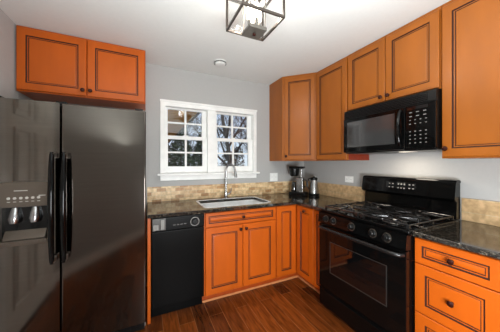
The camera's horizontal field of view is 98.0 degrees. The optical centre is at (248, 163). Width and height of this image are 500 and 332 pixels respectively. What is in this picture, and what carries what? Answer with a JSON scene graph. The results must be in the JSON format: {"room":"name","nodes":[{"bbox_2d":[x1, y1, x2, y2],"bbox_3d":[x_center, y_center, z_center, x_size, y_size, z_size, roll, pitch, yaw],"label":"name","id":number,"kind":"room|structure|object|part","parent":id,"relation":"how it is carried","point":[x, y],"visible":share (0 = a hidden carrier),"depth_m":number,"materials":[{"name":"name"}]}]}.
{"room":"kitchen","nodes":[
{"label":"kitchen","id":0,"kind":"room"},
{"bbox_2d":[0,9,32,99],"bbox_3d":[-0.838,0.122,-0.537,0.100,2.435,5.500,0,0,-25],"label":"wall","id":1,"kind":"structure","parent":0,"point":[7,26],"depth_m":1.62,"materials":[{"name":"grey paint"}]},
{"bbox_2d":[34,63,303,285],"bbox_3d":[-0.589,0.122,2.684,3.290,2.435,0.120,0,0,-25],"label":"wall","id":2,"kind":"structure","parent":0,"point":[162,82],"depth_m":2.63,"materials":[{"name":"grey paint"}]},
{"bbox_2d":[16,25,145,110],"bbox_3d":[-1.468,-0.834,2.013,0.916,0.517,0.344,0,0,-25],"label":"upper cabinet","id":3,"kind":"object","parent":2,"relation":"attached to","point":[50,66],"visible":0.99,"depth_m":1.87,"materials":[{"name":"brown wood"}]},
{"bbox_3d":[-1.618,-0.829,1.797,0.448,0.488,0.019,0,0,-25],"label":"door","id":4,"kind":"part","parent":3,"relation":"part of","materials":[{"name":"brown wood"}]},
{"bbox_3d":[-1.616,-0.829,1.792,0.321,0.361,0.006,0,0,-25],"label":"panel","id":5,"kind":"part","parent":3,"relation":"part of","materials":[{"name":"brown wood"}]},
{"bbox_3d":[-1.206,-0.829,1.991,0.448,0.488,0.019,0,0,-25],"label":"door","id":6,"kind":"part","parent":3,"relation":"part of","materials":[{"name":"brown wood"}]},
{"bbox_3d":[-1.203,-0.829,1.986,0.321,0.361,0.006,0,0,-25],"label":"panel","id":7,"kind":"part","parent":3,"relation":"part of","materials":[{"name":"brown wood"}]},
{"bbox_2d":[157,99,259,180],"bbox_3d":[-0.461,-0.262,2.707,1.260,0.908,0.177,0,0,-25],"label":"window","id":8,"kind":"structure","parent":2,"relation":"in","point":[209,169],"depth_m":2.67,"materials":[{"name":"white paint"}]},
{"bbox_3d":[-0.756,-0.469,2.617,0.480,0.363,0.030,0,0,-25],"label":"sash","id":9,"kind":"part","parent":8,"relation":"part of","materials":[{"name":"white paint"}]},
{"bbox_3d":[-0.741,-0.099,2.585,0.480,0.446,0.030,0,0,-25],"label":"sash","id":10,"kind":"part","parent":8,"relation":"part of","materials":[{"name":"white paint"}]},
{"bbox_3d":[-0.437,0.123,2.655,1.260,0.023,0.062,0,0,-25],"label":"sill","id":11,"kind":"part","parent":8,"relation":"part of","materials":[{"name":"white paint"}]},
{"bbox_3d":[-0.213,-0.469,2.872,0.520,0.363,0.030,0,0,-25],"label":"sash","id":12,"kind":"part","parent":8,"relation":"part of","materials":[{"name":"white paint"}]},
{"bbox_3d":[-0.198,-0.099,2.840,0.520,0.446,0.030,0,0,-25],"label":"sash","id":13,"kind":"part","parent":8,"relation":"part of","materials":[{"name":"white paint"}]},
{"bbox_2d":[147,181,291,201],"bbox_3d":[-0.142,0.341,2.820,2.138,0.165,0.012,0,0,-25],"label":"tile backsplash","id":14,"kind":"structure","parent":2,"relation":"attached to","point":[165,193],"depth_m":2.67,"materials":[{"name":"stone"}]},
{"bbox_2d":[270,173,277,180],"bbox_3d":[0.349,0.190,3.052,0.125,0.115,0.009,0,0,-25],"label":"wall outlet","id":15,"kind":"object","parent":2,"relation":"attached to","point":[273,176],"visible":1,"depth_m":3.05,"materials":[{"name":"plastic"}]},
{"bbox_2d":[269,72,316,160],"bbox_3d":[0.687,-0.564,2.878,0.612,1.057,0.609,0,0,-25],"label":"upper cabinet","id":16,"kind":"object","parent":2,"relation":"attached to","point":[292,99],"visible":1,"depth_m":2.67,"materials":[{"name":"brown wood"}]},
{"bbox_3d":[0.616,-0.555,2.656,0.365,1.010,0.019,0,0,20],"label":"door","id":17,"kind":"part","parent":16,"relation":"part of","materials":[{"name":"brown wood"}]},
{"bbox_3d":[0.614,-0.555,2.651,0.248,0.893,0.006,0,0,20],"label":"panel","id":18,"kind":"part","parent":16,"relation":"part of","materials":[{"name":"brown wood"}]},
{"bbox_2d":[0,0,450,84],"bbox_3d":[0.601,-1.145,0.150,3.290,0.100,5.720,0,0,-25],"label":"ceiling","id":19,"kind":"structure","parent":0,"point":[313,35],"depth_m":1.75,"materials":[{"name":"paint"}]},
{"bbox_2d":[214,59,226,66],"bbox_3d":[-0.311,-1.075,2.340,0.140,0.037,0.140,0,0,-25],"label":"smoke detector","id":20,"kind":"object","parent":19,"relation":"attached to","point":[218,62],"visible":1,"depth_m":2.30,"materials":[{"name":"paint"}]},
{"bbox_2d":[226,0,284,41],"bbox_3d":[0.031,-0.941,1.340,0.274,0.306,0.274,0,0,-25],"label":"ceiling light","id":21,"kind":"object","parent":19,"relation":"attached to","point":[256,31],"visible":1,"depth_m":1.32,"materials":[{"name":"silver metal"}]},
{"bbox_2d":[246,7,251,23],"bbox_3d":[0.001,-0.905,1.326,0.036,0.160,0.036,0,0,-25],"label":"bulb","id":22,"kind":"object","parent":21,"relation":"attached to","point":[248,8],"depth_m":1.32,"materials":[{"name":"white glass"}]},
{"bbox_2d":[251,8,253,22],"bbox_3d":[0.017,-0.905,1.371,0.036,0.160,0.036,0,0,-25],"label":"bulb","id":23,"kind":"object","parent":21,"relation":"attached to","point":[252,18],"depth_m":1.36,"materials":[{"name":"white glass"}]},
{"bbox_3d":[0.031,-0.813,1.340,0.116,0.022,0.116,0,0,-25],"label":"plate","id":24,"kind":"part","parent":21,"relation":"part of","materials":[{"name":"silver metal"}]},
{"bbox_2d":[254,0,259,24],"bbox_3d":[0.046,-0.905,1.310,0.036,0.160,0.036,0,0,-25],"label":"bulb","id":25,"kind":"object","parent":21,"relation":"attached to","point":[256,12],"depth_m":1.30,"materials":[{"name":"white glass"}]},
{"bbox_2d":[258,11,261,24],"bbox_3d":[0.062,-0.905,1.355,0.036,0.160,0.036,0,0,-25],"label":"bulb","id":26,"kind":"object","parent":21,"relation":"attached to","point":[260,14],"depth_m":1.34,"materials":[{"name":"white glass"}]},
{"bbox_2d":[135,277,356,331],"bbox_3d":[0.601,1.390,0.150,3.290,0.100,5.720,0,0,-25],"label":"floor","id":27,"kind":"structure","parent":0,"point":[291,305],"depth_m":1.92,"materials":[{"name":"brown wood"}]},
{"bbox_2d":[0,96,145,331],"bbox_3d":[-1.355,0.455,1.799,0.907,1.769,0.791,0,0,-25],"label":"refrigerator","id":28,"kind":"object","parent":27,"relation":"on","point":[73,177],"visible":1,"depth_m":1.51,"materials":[{"name":"black metal"}]},
{"bbox_3d":[-1.461,0.323,1.417,0.271,0.408,0.033,0,0,-25],"label":"dispenser panel","id":29,"kind":"part","parent":28,"relation":"part of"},
{"bbox_3d":[-1.479,0.420,1.438,0.374,1.670,0.070,0,0,-25],"label":"freezer door","id":30,"kind":"part","parent":28,"relation":"part of","materials":[{"name":"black metal"}]},
{"bbox_3d":[-1.292,0.292,1.417,0.036,0.736,0.045,0,0,-25],"label":"handle","id":31,"kind":"part","parent":28,"relation":"part of","materials":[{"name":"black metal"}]},
{"bbox_3d":[-1.235,0.292,1.444,0.036,0.736,0.045,0,0,-25],"label":"handle","id":32,"kind":"part","parent":28,"relation":"part of","materials":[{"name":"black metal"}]},
{"bbox_3d":[-1.065,0.420,1.632,0.525,1.670,0.070,0,0,-25],"label":"door","id":33,"kind":"part","parent":28,"relation":"part of","materials":[{"name":"black metal"}]},
{"bbox_2d":[147,219,150,324],"bbox_3d":[-0.966,0.897,2.092,0.024,0.883,0.624,0,0,-25],"label":"end panel","id":34,"kind":"object","parent":27,"relation":"on","point":[148,220],"visible":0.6,"depth_m":1.81,"materials":[{"name":"orange wood"}]},
{"bbox_2d":[151,213,203,316],"bbox_3d":[-0.737,0.898,2.164,0.442,0.881,0.656,0,0,-25],"label":"dishwasher","id":35,"kind":"object","parent":27,"relation":"on","point":[177,242],"visible":0.98,"depth_m":1.90,"materials":[{"name":"black plastic"}]},
{"bbox_3d":[-0.753,0.514,1.819,0.102,0.100,0.002,0,0,-25],"label":"latch plate","id":36,"kind":"part","parent":35,"relation":"part of","materials":[{"name":"silver metal"}]},
{"bbox_3d":[-0.618,0.516,1.912,0.442,0.116,0.052,0,0,-25],"label":"control panel","id":37,"kind":"part","parent":35,"relation":"part of","materials":[{"name":"black plastic"}]},
{"bbox_2d":[202,206,274,302],"bbox_3d":[-0.187,0.897,2.438,0.776,0.883,0.659,0,0,-25],"label":"base cabinet","id":38,"kind":"object","parent":27,"relation":"on","point":[239,245],"visible":0.96,"depth_m":2.15,"materials":[{"name":"brown wood"}]},
{"bbox_3d":[-0.236,0.918,2.096,0.376,0.628,0.019,0,0,-25],"label":"door","id":39,"kind":"part","parent":38,"relation":"part of","materials":[{"name":"brown wood"}]},
{"bbox_3d":[-0.234,0.918,2.091,0.243,0.495,0.006,0,0,-25],"label":"panel","id":40,"kind":"part","parent":38,"relation":"part of","materials":[{"name":"brown wood"}]},
{"bbox_3d":[-0.098,1.329,2.249,0.776,0.019,0.012,0,0,-25],"label":"shoe moulding","id":41,"kind":"part","parent":38,"relation":"part of","materials":[{"name":"orange wood"}]},
{"bbox_3d":[-0.064,0.529,2.177,0.757,0.132,0.019,0,0,-25],"label":"false drawer","id":42,"kind":"part","parent":38,"relation":"part of","materials":[{"name":"brown wood"}]},
{"bbox_3d":[-0.062,0.529,2.172,0.680,0.055,0.006,0,0,-25],"label":"panel","id":43,"kind":"part","parent":38,"relation":"part of","materials":[{"name":"brown wood"}]},
{"bbox_3d":[0.109,0.918,2.258,0.376,0.628,0.019,0,0,-25],"label":"door","id":44,"kind":"part","parent":38,"relation":"part of","materials":[{"name":"brown wood"}]},
{"bbox_3d":[0.111,0.918,2.253,0.243,0.495,0.006,0,0,-25],"label":"panel","id":45,"kind":"part","parent":38,"relation":"part of","materials":[{"name":"brown wood"}]},
{"bbox_2d":[271,204,319,293],"bbox_3d":[0.623,0.897,2.681,0.892,0.883,0.908,0,0,-25],"label":"base cabinet","id":46,"kind":"object","parent":27,"relation":"on","point":[294,224],"visible":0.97,"depth_m":2.37,"materials":[{"name":"brown wood"}]},
{"bbox_2d":[147,192,356,218],"bbox_3d":[0.084,0.439,2.350,2.148,0.030,1.048,0,0,-25],"label":"countertop","id":47,"kind":"structure","parent":46,"relation":"on","point":[178,207],"depth_m":2.31,"materials":[{"name":"stone"}]},
{"bbox_2d":[224,164,236,197],"bbox_3d":[-0.221,0.212,2.653,0.180,0.422,0.070,0,0,19],"label":"faucet","id":48,"kind":"object","parent":47,"relation":"on","point":[226,194],"visible":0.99,"depth_m":2.66,"materials":[{"name":"metal"}]},
{"bbox_3d":[-0.226,0.176,2.643,0.146,0.349,0.023,0,0,24],"label":"spout","id":49,"kind":"part","parent":48,"relation":"part of","materials":[{"name":"metal"}]},
{"bbox_2d":[196,197,270,207],"bbox_3d":[-0.176,0.529,2.418,0.750,0.218,0.453,0,0,-25],"label":"sink","id":50,"kind":"object","parent":47,"relation":"in","point":[240,202],"visible":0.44,"depth_m":2.57,"materials":[{"name":"metal"}]},
{"bbox_3d":[-0.176,0.546,2.417,0.735,0.184,0.440,0,0,-25],"label":"bowl","id":51,"kind":"part","parent":50,"relation":"part of","materials":[{"name":"metal"}]},
{"bbox_2d":[289,166,307,195],"bbox_3d":[0.658,0.231,2.909,0.248,0.385,0.150,0,0,31],"label":"coffee maker","id":52,"kind":"object","parent":47,"relation":"on","point":[298,186],"visible":1,"depth_m":2.87,"materials":[{"name":"black plastic"}]},
{"bbox_2d":[289,168,298,175],"bbox_3d":[0.611,0.118,2.938,0.134,0.100,0.136,0,0,-25],"label":"basket","id":53,"kind":"object","parent":52,"relation":"on","point":[293,171],"depth_m":2.89,"materials":[{"name":"black plastic"}]},
{"bbox_3d":[0.644,0.052,2.918,0.206,0.029,0.069,0,0,31],"label":"outlet arm","id":54,"kind":"part","parent":52,"relation":"part of","materials":[{"name":"black plastic"}]},
{"bbox_3d":[0.684,0.282,2.894,0.088,0.189,0.103,0,0,31],"label":"water tank","id":55,"kind":"part","parent":52,"relation":"part of","materials":[{"name":"metal"}]},
{"bbox_2d":[307,176,318,195],"bbox_3d":[0.852,0.295,2.862,0.140,0.256,0.146,0,0,-25],"label":"thermal carafe","id":56,"kind":"object","parent":47,"relation":"on","point":[313,189],"visible":1,"depth_m":2.82,"materials":[{"name":"silver metal"}]},
{"bbox_3d":[0.408,0.849,2.398,0.248,0.767,0.019,0,0,-25],"label":"door","id":57,"kind":"part","parent":46,"relation":"part of","materials":[{"name":"brown wood"}]},
{"bbox_3d":[0.410,0.849,2.394,0.111,0.630,0.006,0,0,-25],"label":"panel","id":58,"kind":"part","parent":46,"relation":"part of","materials":[{"name":"brown wood"}]},
{"bbox_3d":[0.495,1.329,2.327,0.360,0.019,0.376,0,0,-25],"label":"shoe moulding","id":59,"kind":"part","parent":46,"relation":"part of","materials":[{"name":"orange wood"}]},
{"bbox_3d":[0.596,0.849,2.321,0.006,0.630,0.128,0,0,-25],"label":"panel","id":60,"kind":"part","parent":46,"relation":"part of","materials":[{"name":"brown wood"}]},
{"bbox_3d":[0.600,0.849,2.323,0.019,0.767,0.265,0,0,-25],"label":"door","id":61,"kind":"part","parent":46,"relation":"part of","materials":[{"name":"brown wood"}]},
{"bbox_2d":[314,210,319,289],"bbox_3d":[0.965,0.897,2.262,0.628,0.883,0.138,0,0,-25],"label":"base cabinet","id":62,"kind":"object","parent":27,"relation":"on","point":[316,212],"visible":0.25,"depth_m":2.16,"materials":[{"name":"orange wood"}]},
{"bbox_3d":[0.685,0.849,2.130,0.006,0.682,0.045,0,0,-25],"label":"panel","id":63,"kind":"part","parent":62,"relation":"part of","materials":[{"name":"brown wood"}]},
{"bbox_2d":[318,175,460,331],"bbox_3d":[1.096,0.731,1.822,0.749,1.217,0.765,0,0,-25],"label":"gas range","id":64,"kind":"object","parent":27,"relation":"on","point":[367,247],"visible":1,"depth_m":1.66,"materials":[{"name":"black metal"}]},
{"bbox_3d":[0.788,0.495,1.698,0.039,0.050,0.050,0,0,-25],"label":"knob","id":65,"kind":"part","parent":64,"relation":"part of","materials":[{"name":"black plastic"}]},
{"bbox_3d":[0.836,1.214,1.699,0.037,0.162,0.754,0,0,-25],"label":"storage drawer","id":66,"kind":"part","parent":64,"relation":"part of","materials":[{"name":"black metal"}]},
{"bbox_3d":[0.817,0.824,1.681,0.004,0.275,0.500,0,0,-25],"label":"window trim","id":67,"kind":"part","parent":64,"relation":"part of","materials":[{"name":"black glass"}]},
{"bbox_3d":[0.792,0.572,1.666,0.067,0.032,0.724,0,0,-25],"label":"handle","id":68,"kind":"part","parent":64,"relation":"part of","materials":[{"name":"black metal"}]},
{"bbox_3d":[0.834,0.838,1.698,0.041,0.575,0.754,0,0,-25],"label":"oven door","id":69,"kind":"part","parent":64,"relation":"part of","materials":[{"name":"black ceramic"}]},
{"bbox_3d":[0.831,0.495,1.697,0.050,0.100,0.760,0,0,-25],"label":"control panel","id":70,"kind":"part","parent":64,"relation":"part of","materials":[{"name":"black metal"}]},
{"bbox_3d":[0.863,0.495,1.538,0.039,0.050,0.050,0,0,-25],"label":"knob","id":71,"kind":"part","parent":64,"relation":"part of","materials":[{"name":"black plastic"}]},
{"bbox_3d":[0.907,0.495,1.445,0.039,0.050,0.050,0,0,-25],"label":"knob","id":72,"kind":"part","parent":64,"relation":"part of","materials":[{"name":"black plastic"}]},
{"bbox_2d":[321,201,455,234],"bbox_3d":[1.106,0.412,1.826,0.602,0.065,0.764,0,0,-25],"label":"cooktop","id":73,"kind":"object","parent":64,"relation":"in","point":[396,218],"depth_m":1.69,"materials":[{"name":"metal"}]},
{"bbox_2d":[415,237,499,331],"bbox_3d":[1.389,0.897,1.323,0.659,0.883,0.384,0,0,-25],"label":"base cabinet","id":74,"kind":"object","parent":27,"relation":"on","point":[457,290],"visible":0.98,"depth_m":1.18,"materials":[{"name":"brown wood"}]},
{"bbox_3d":[1.127,1.078,1.201,0.019,0.308,0.372,0,0,-25],"label":"drawer","id":75,"kind":"part","parent":74,"relation":"part of","materials":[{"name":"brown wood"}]},
{"bbox_3d":[1.104,0.770,1.190,0.031,0.033,0.033,0,0,-25],"label":"knob","id":76,"kind":"part","parent":74,"relation":"part of","materials":[{"name":"brown metal"}]},
{"bbox_3d":[1.104,0.540,1.190,0.031,0.033,0.033,0,0,-25],"label":"knob","id":77,"kind":"part","parent":74,"relation":"part of","materials":[{"name":"brown metal"}]},
{"bbox_3d":[1.122,0.770,1.199,0.006,0.169,0.243,0,0,-25],"label":"panel","id":78,"kind":"part","parent":74,"relation":"part of","materials":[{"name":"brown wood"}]},
{"bbox_3d":[1.122,0.540,1.199,0.006,0.055,0.275,0,0,-25],"label":"panel","id":79,"kind":"part","parent":74,"relation":"part of","materials":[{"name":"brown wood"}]},
{"bbox_3d":[1.127,0.540,1.201,0.019,0.152,0.372,0,0,-25],"label":"drawer","id":80,"kind":"part","parent":74,"relation":"part of","materials":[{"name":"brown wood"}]},
{"bbox_3d":[1.570,0.898,0.938,0.659,0.883,0.463,0,0,-25],"label":"base cabinet","id":81,"kind":"object","parent":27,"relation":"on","visible":0},
{"bbox_2d":[412,220,499,259],"bbox_3d":[1.498,0.439,1.106,0.646,0.030,0.870,0,0,-25],"label":"countertop","id":82,"kind":"structure","parent":81,"relation":"on","point":[479,238],"depth_m":1.28,"materials":[{"name":"stone"}]},
{"bbox_2d":[304,152,499,222],"bbox_3d":[2.049,0.122,0.819,0.100,2.435,5.500,0,0,-25],"label":"wall","id":83,"kind":"structure","parent":0,"point":[479,178],"depth_m":1.88,"materials":[{"name":"grey paint"}]},
{"bbox_2d":[304,181,364,201],"bbox_3d":[1.054,0.341,2.805,0.012,0.165,1.055,0,0,-25],"label":"tile backsplash","id":84,"kind":"structure","parent":83,"relation":"attached to","point":[355,193],"depth_m":2.64,"materials":[{"name":"tile"}]},
{"bbox_2d":[316,55,368,160],"bbox_3d":[1.039,-0.564,2.456,0.333,1.057,0.452,0,0,-25],"label":"upper cabinet","id":85,"kind":"object","parent":83,"relation":"attached to","point":[331,81],"visible":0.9,"depth_m":2.35,"materials":[{"name":"brown wood"}]},
{"bbox_3d":[0.893,-0.554,2.386,0.006,0.893,0.305,0,0,-25],"label":"panel","id":86,"kind":"part","parent":85,"relation":"part of","materials":[{"name":"brown wood"}]},
{"bbox_3d":[0.898,-0.554,2.388,0.019,1.018,0.430,0,0,-25],"label":"door","id":87,"kind":"part","parent":85,"relation":"part of","materials":[{"name":"brown wood"}]},
{"bbox_3d":[1.144,-0.564,2.256,0.310,1.055,0.001,0,0,-25],"label":"panel","id":88,"kind":"part","parent":85,"relation":"part of","materials":[{"name":"red wood"}]},
{"bbox_2d":[345,176,352,182],"bbox_3d":[1.175,0.185,2.551,0.009,0.074,0.115,0,0,-25],"label":"wall outlet","id":89,"kind":"object","parent":83,"relation":"attached to","point":[347,178],"visible":1,"depth_m":2.54,"materials":[{"name":"plastic"}]},
{"bbox_2d":[348,5,441,110],"bbox_3d":[1.284,-0.804,1.899,0.364,0.575,0.764,0,0,-25],"label":"upper cabinet","id":90,"kind":"object","parent":83,"relation":"attached to","point":[407,60],"visible":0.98,"depth_m":1.74,"materials":[{"name":"brown wood"}]},
{"bbox_3d":[1.071,-0.795,2.007,0.006,0.412,0.247,0,0,-25],"label":"panel","id":91,"kind":"part","parent":90,"relation":"part of","materials":[{"name":"brown wood"}]},
{"bbox_3d":[1.075,-0.795,2.010,0.019,0.537,0.372,0,0,-25],"label":"door","id":92,"kind":"part","parent":90,"relation":"part of","materials":[{"name":"brown wood"}]},
{"bbox_2d":[344,88,441,154],"bbox_3d":[1.249,-0.304,1.881,0.437,0.422,0.760,0,0,-25],"label":"microwave","id":93,"kind":"object","parent":90,"relation":"attached to","point":[411,123],"visible":0.95,"depth_m":1.69,"materials":[{"name":"black plastic"}]},
{"bbox_3d":[1.069,-0.269,1.903,0.027,0.321,0.566,0,0,-25],"label":"door","id":94,"kind":"part","parent":93,"relation":"part of","materials":[{"name":"black glass"}]},
{"bbox_3d":[1.145,-0.270,1.659,0.059,0.286,0.026,0,0,-25],"label":"handle","id":95,"kind":"part","parent":93,"relation":"part of","materials":[{"name":"black plastic"}]},
{"bbox_3d":[1.232,-0.269,1.559,0.025,0.321,0.191,0,0,-25],"label":"control panel","id":96,"kind":"part","parent":93,"relation":"part of","materials":[{"name":"black plastic"}]},
{"bbox_3d":[1.231,-0.795,1.665,0.006,0.412,0.247,0,0,-25],"label":"panel","id":97,"kind":"part","parent":90,"relation":"part of","materials":[{"name":"brown wood"}]},
{"bbox_3d":[1.236,-0.795,1.667,0.019,0.537,0.372,0,0,-25],"label":"door","id":98,"kind":"part","parent":90,"relation":"part of","materials":[{"name":"brown wood"}]},
{"bbox_2d":[441,0,499,158],"bbox_3d":[1.544,-0.564,1.343,0.364,1.057,0.459,0,0,-25],"label":"upper cabinet","id":99,"kind":"object","parent":83,"relation":"attached to","point":[470,28],"visible":1,"depth_m":1.35,"materials":[{"name":"brown wood"}]},
{"bbox_2d":[462,198,499,226],"bbox_3d":[1.788,0.341,1.242,0.012,0.165,0.868,0,0,-25],"label":"tile backsplash","id":100,"kind":"structure","parent":83,"relation":"attached to","point":[473,210],"depth_m":1.53,"materials":[{"name":"stone"}]},
{"label":"outside","id":101,"kind":"structure","parent":0,"visible":0},
{"bbox_3d":[-4.777,2.390,50.531,90.000,0.100,89.700,0,0,-25],"label":"ground","id":102,"kind":"structure","parent":101,"visible":0},
{"bbox_2d":[168,126,195,165],"bbox_3d":[-3.412,0.016,10.773,2.712,4.688,2.685,0,0,-25],"label":"conifer","id":103,"kind":"object","parent":102,"relation":"on","point":[178,144],"visible":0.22,"depth_m":10.57,"materials":[{"name":"green plant"}]},
{"bbox_2d":[168,110,199,142],"bbox_3d":[-4.664,0.460,7.963,4.020,3.760,10.940,0,0,-25],"label":"porch roof","id":104,"kind":"structure","parent":102,"relation":"on","point":[173,115],"depth_m":6.21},
{"bbox_2d":[168,116,200,162],"bbox_3d":[-6.452,-2.407,20.154,5.519,9.556,4.290,0,0,-25],"label":"bare tree","id":105,"kind":"object","parent":102,"relation":"on","point":[199,116],"visible":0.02,"depth_m":20.27,"materials":[{"name":"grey plant"}]},
{"bbox_2d":[189,132,201,165],"bbox_3d":[-3.057,0.170,13.630,2.580,4.380,2.637,0,0,-25],"label":"conifer","id":106,"kind":"object","parent":102,"relation":"on","point":[197,157],"visible":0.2,"depth_m":13.40,"materials":[{"name":"green plant"}]},
{"bbox_2d":[173,116,221,164],"bbox_3d":[-4.372,-1.708,15.348,5.192,8.164,4.014,0,0,23],"label":"bare tree","id":107,"kind":"object","parent":102,"relation":"on","point":[196,122],"visible":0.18,"depth_m":15.30,"materials":[{"name":"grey plant"}]},
{"bbox_2d":[191,114,240,152],"bbox_3d":[-3.760,-2.530,20.365,5.361,9.803,5.684,0,0,40],"label":"bare tree","id":108,"kind":"object","parent":102,"relation":"on","point":[200,114],"visible":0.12,"depth_m":20.68,"materials":[{"name":"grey plant"}]},
{"bbox_2d":[187,115,245,165],"bbox_3d":[-0.904,-2.832,12.446,7.095,10.420,7.273,0,0,34],"label":"bare tree","id":109,"kind":"object","parent":102,"relation":"on","point":[225,132],"visible":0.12,"depth_m":12.88,"materials":[{"name":"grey plant"}]},
{"bbox_2d":[220,150,237,165],"bbox_3d":[-2.410,0.414,25.497,2.173,4.019,2.150,0,0,-25],"label":"shrub","id":110,"kind":"object","parent":102,"relation":"on","point":[223,156],"visible":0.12,"depth_m":25.28,"materials":[{"name":"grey plant"}]},
{"bbox_2d":[217,115,243,165],"bbox_3d":[-1.240,-2.963,22.083,6.019,10.660,5.167,0,0,15],"label":"bare tree","id":111,"kind":"object","parent":102,"relation":"on","point":[235,118],"visible":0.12,"depth_m":22.69,"materials":[{"name":"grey plant"}]},
{"bbox_2d":[226,116,246,152],"bbox_3d":[0.551,-2.320,20.924,4.900,9.383,7.111,0,0,-33],"label":"bare tree","id":112,"kind":"object","parent":102,"relation":"on","point":[235,116],"visible":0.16,"depth_m":21.14,"materials":[{"name":"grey plant"}]},
{"bbox_2d":[234,146,244,165],"bbox_3d":[-1.447,0.098,27.515,2.091,4.541,2.098,0,0,-25],"label":"shrub","id":113,"kind":"object","parent":102,"relation":"on","point":[240,149],"visible":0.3,"depth_m":27.32,"materials":[{"name":"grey plant"}]}
]}

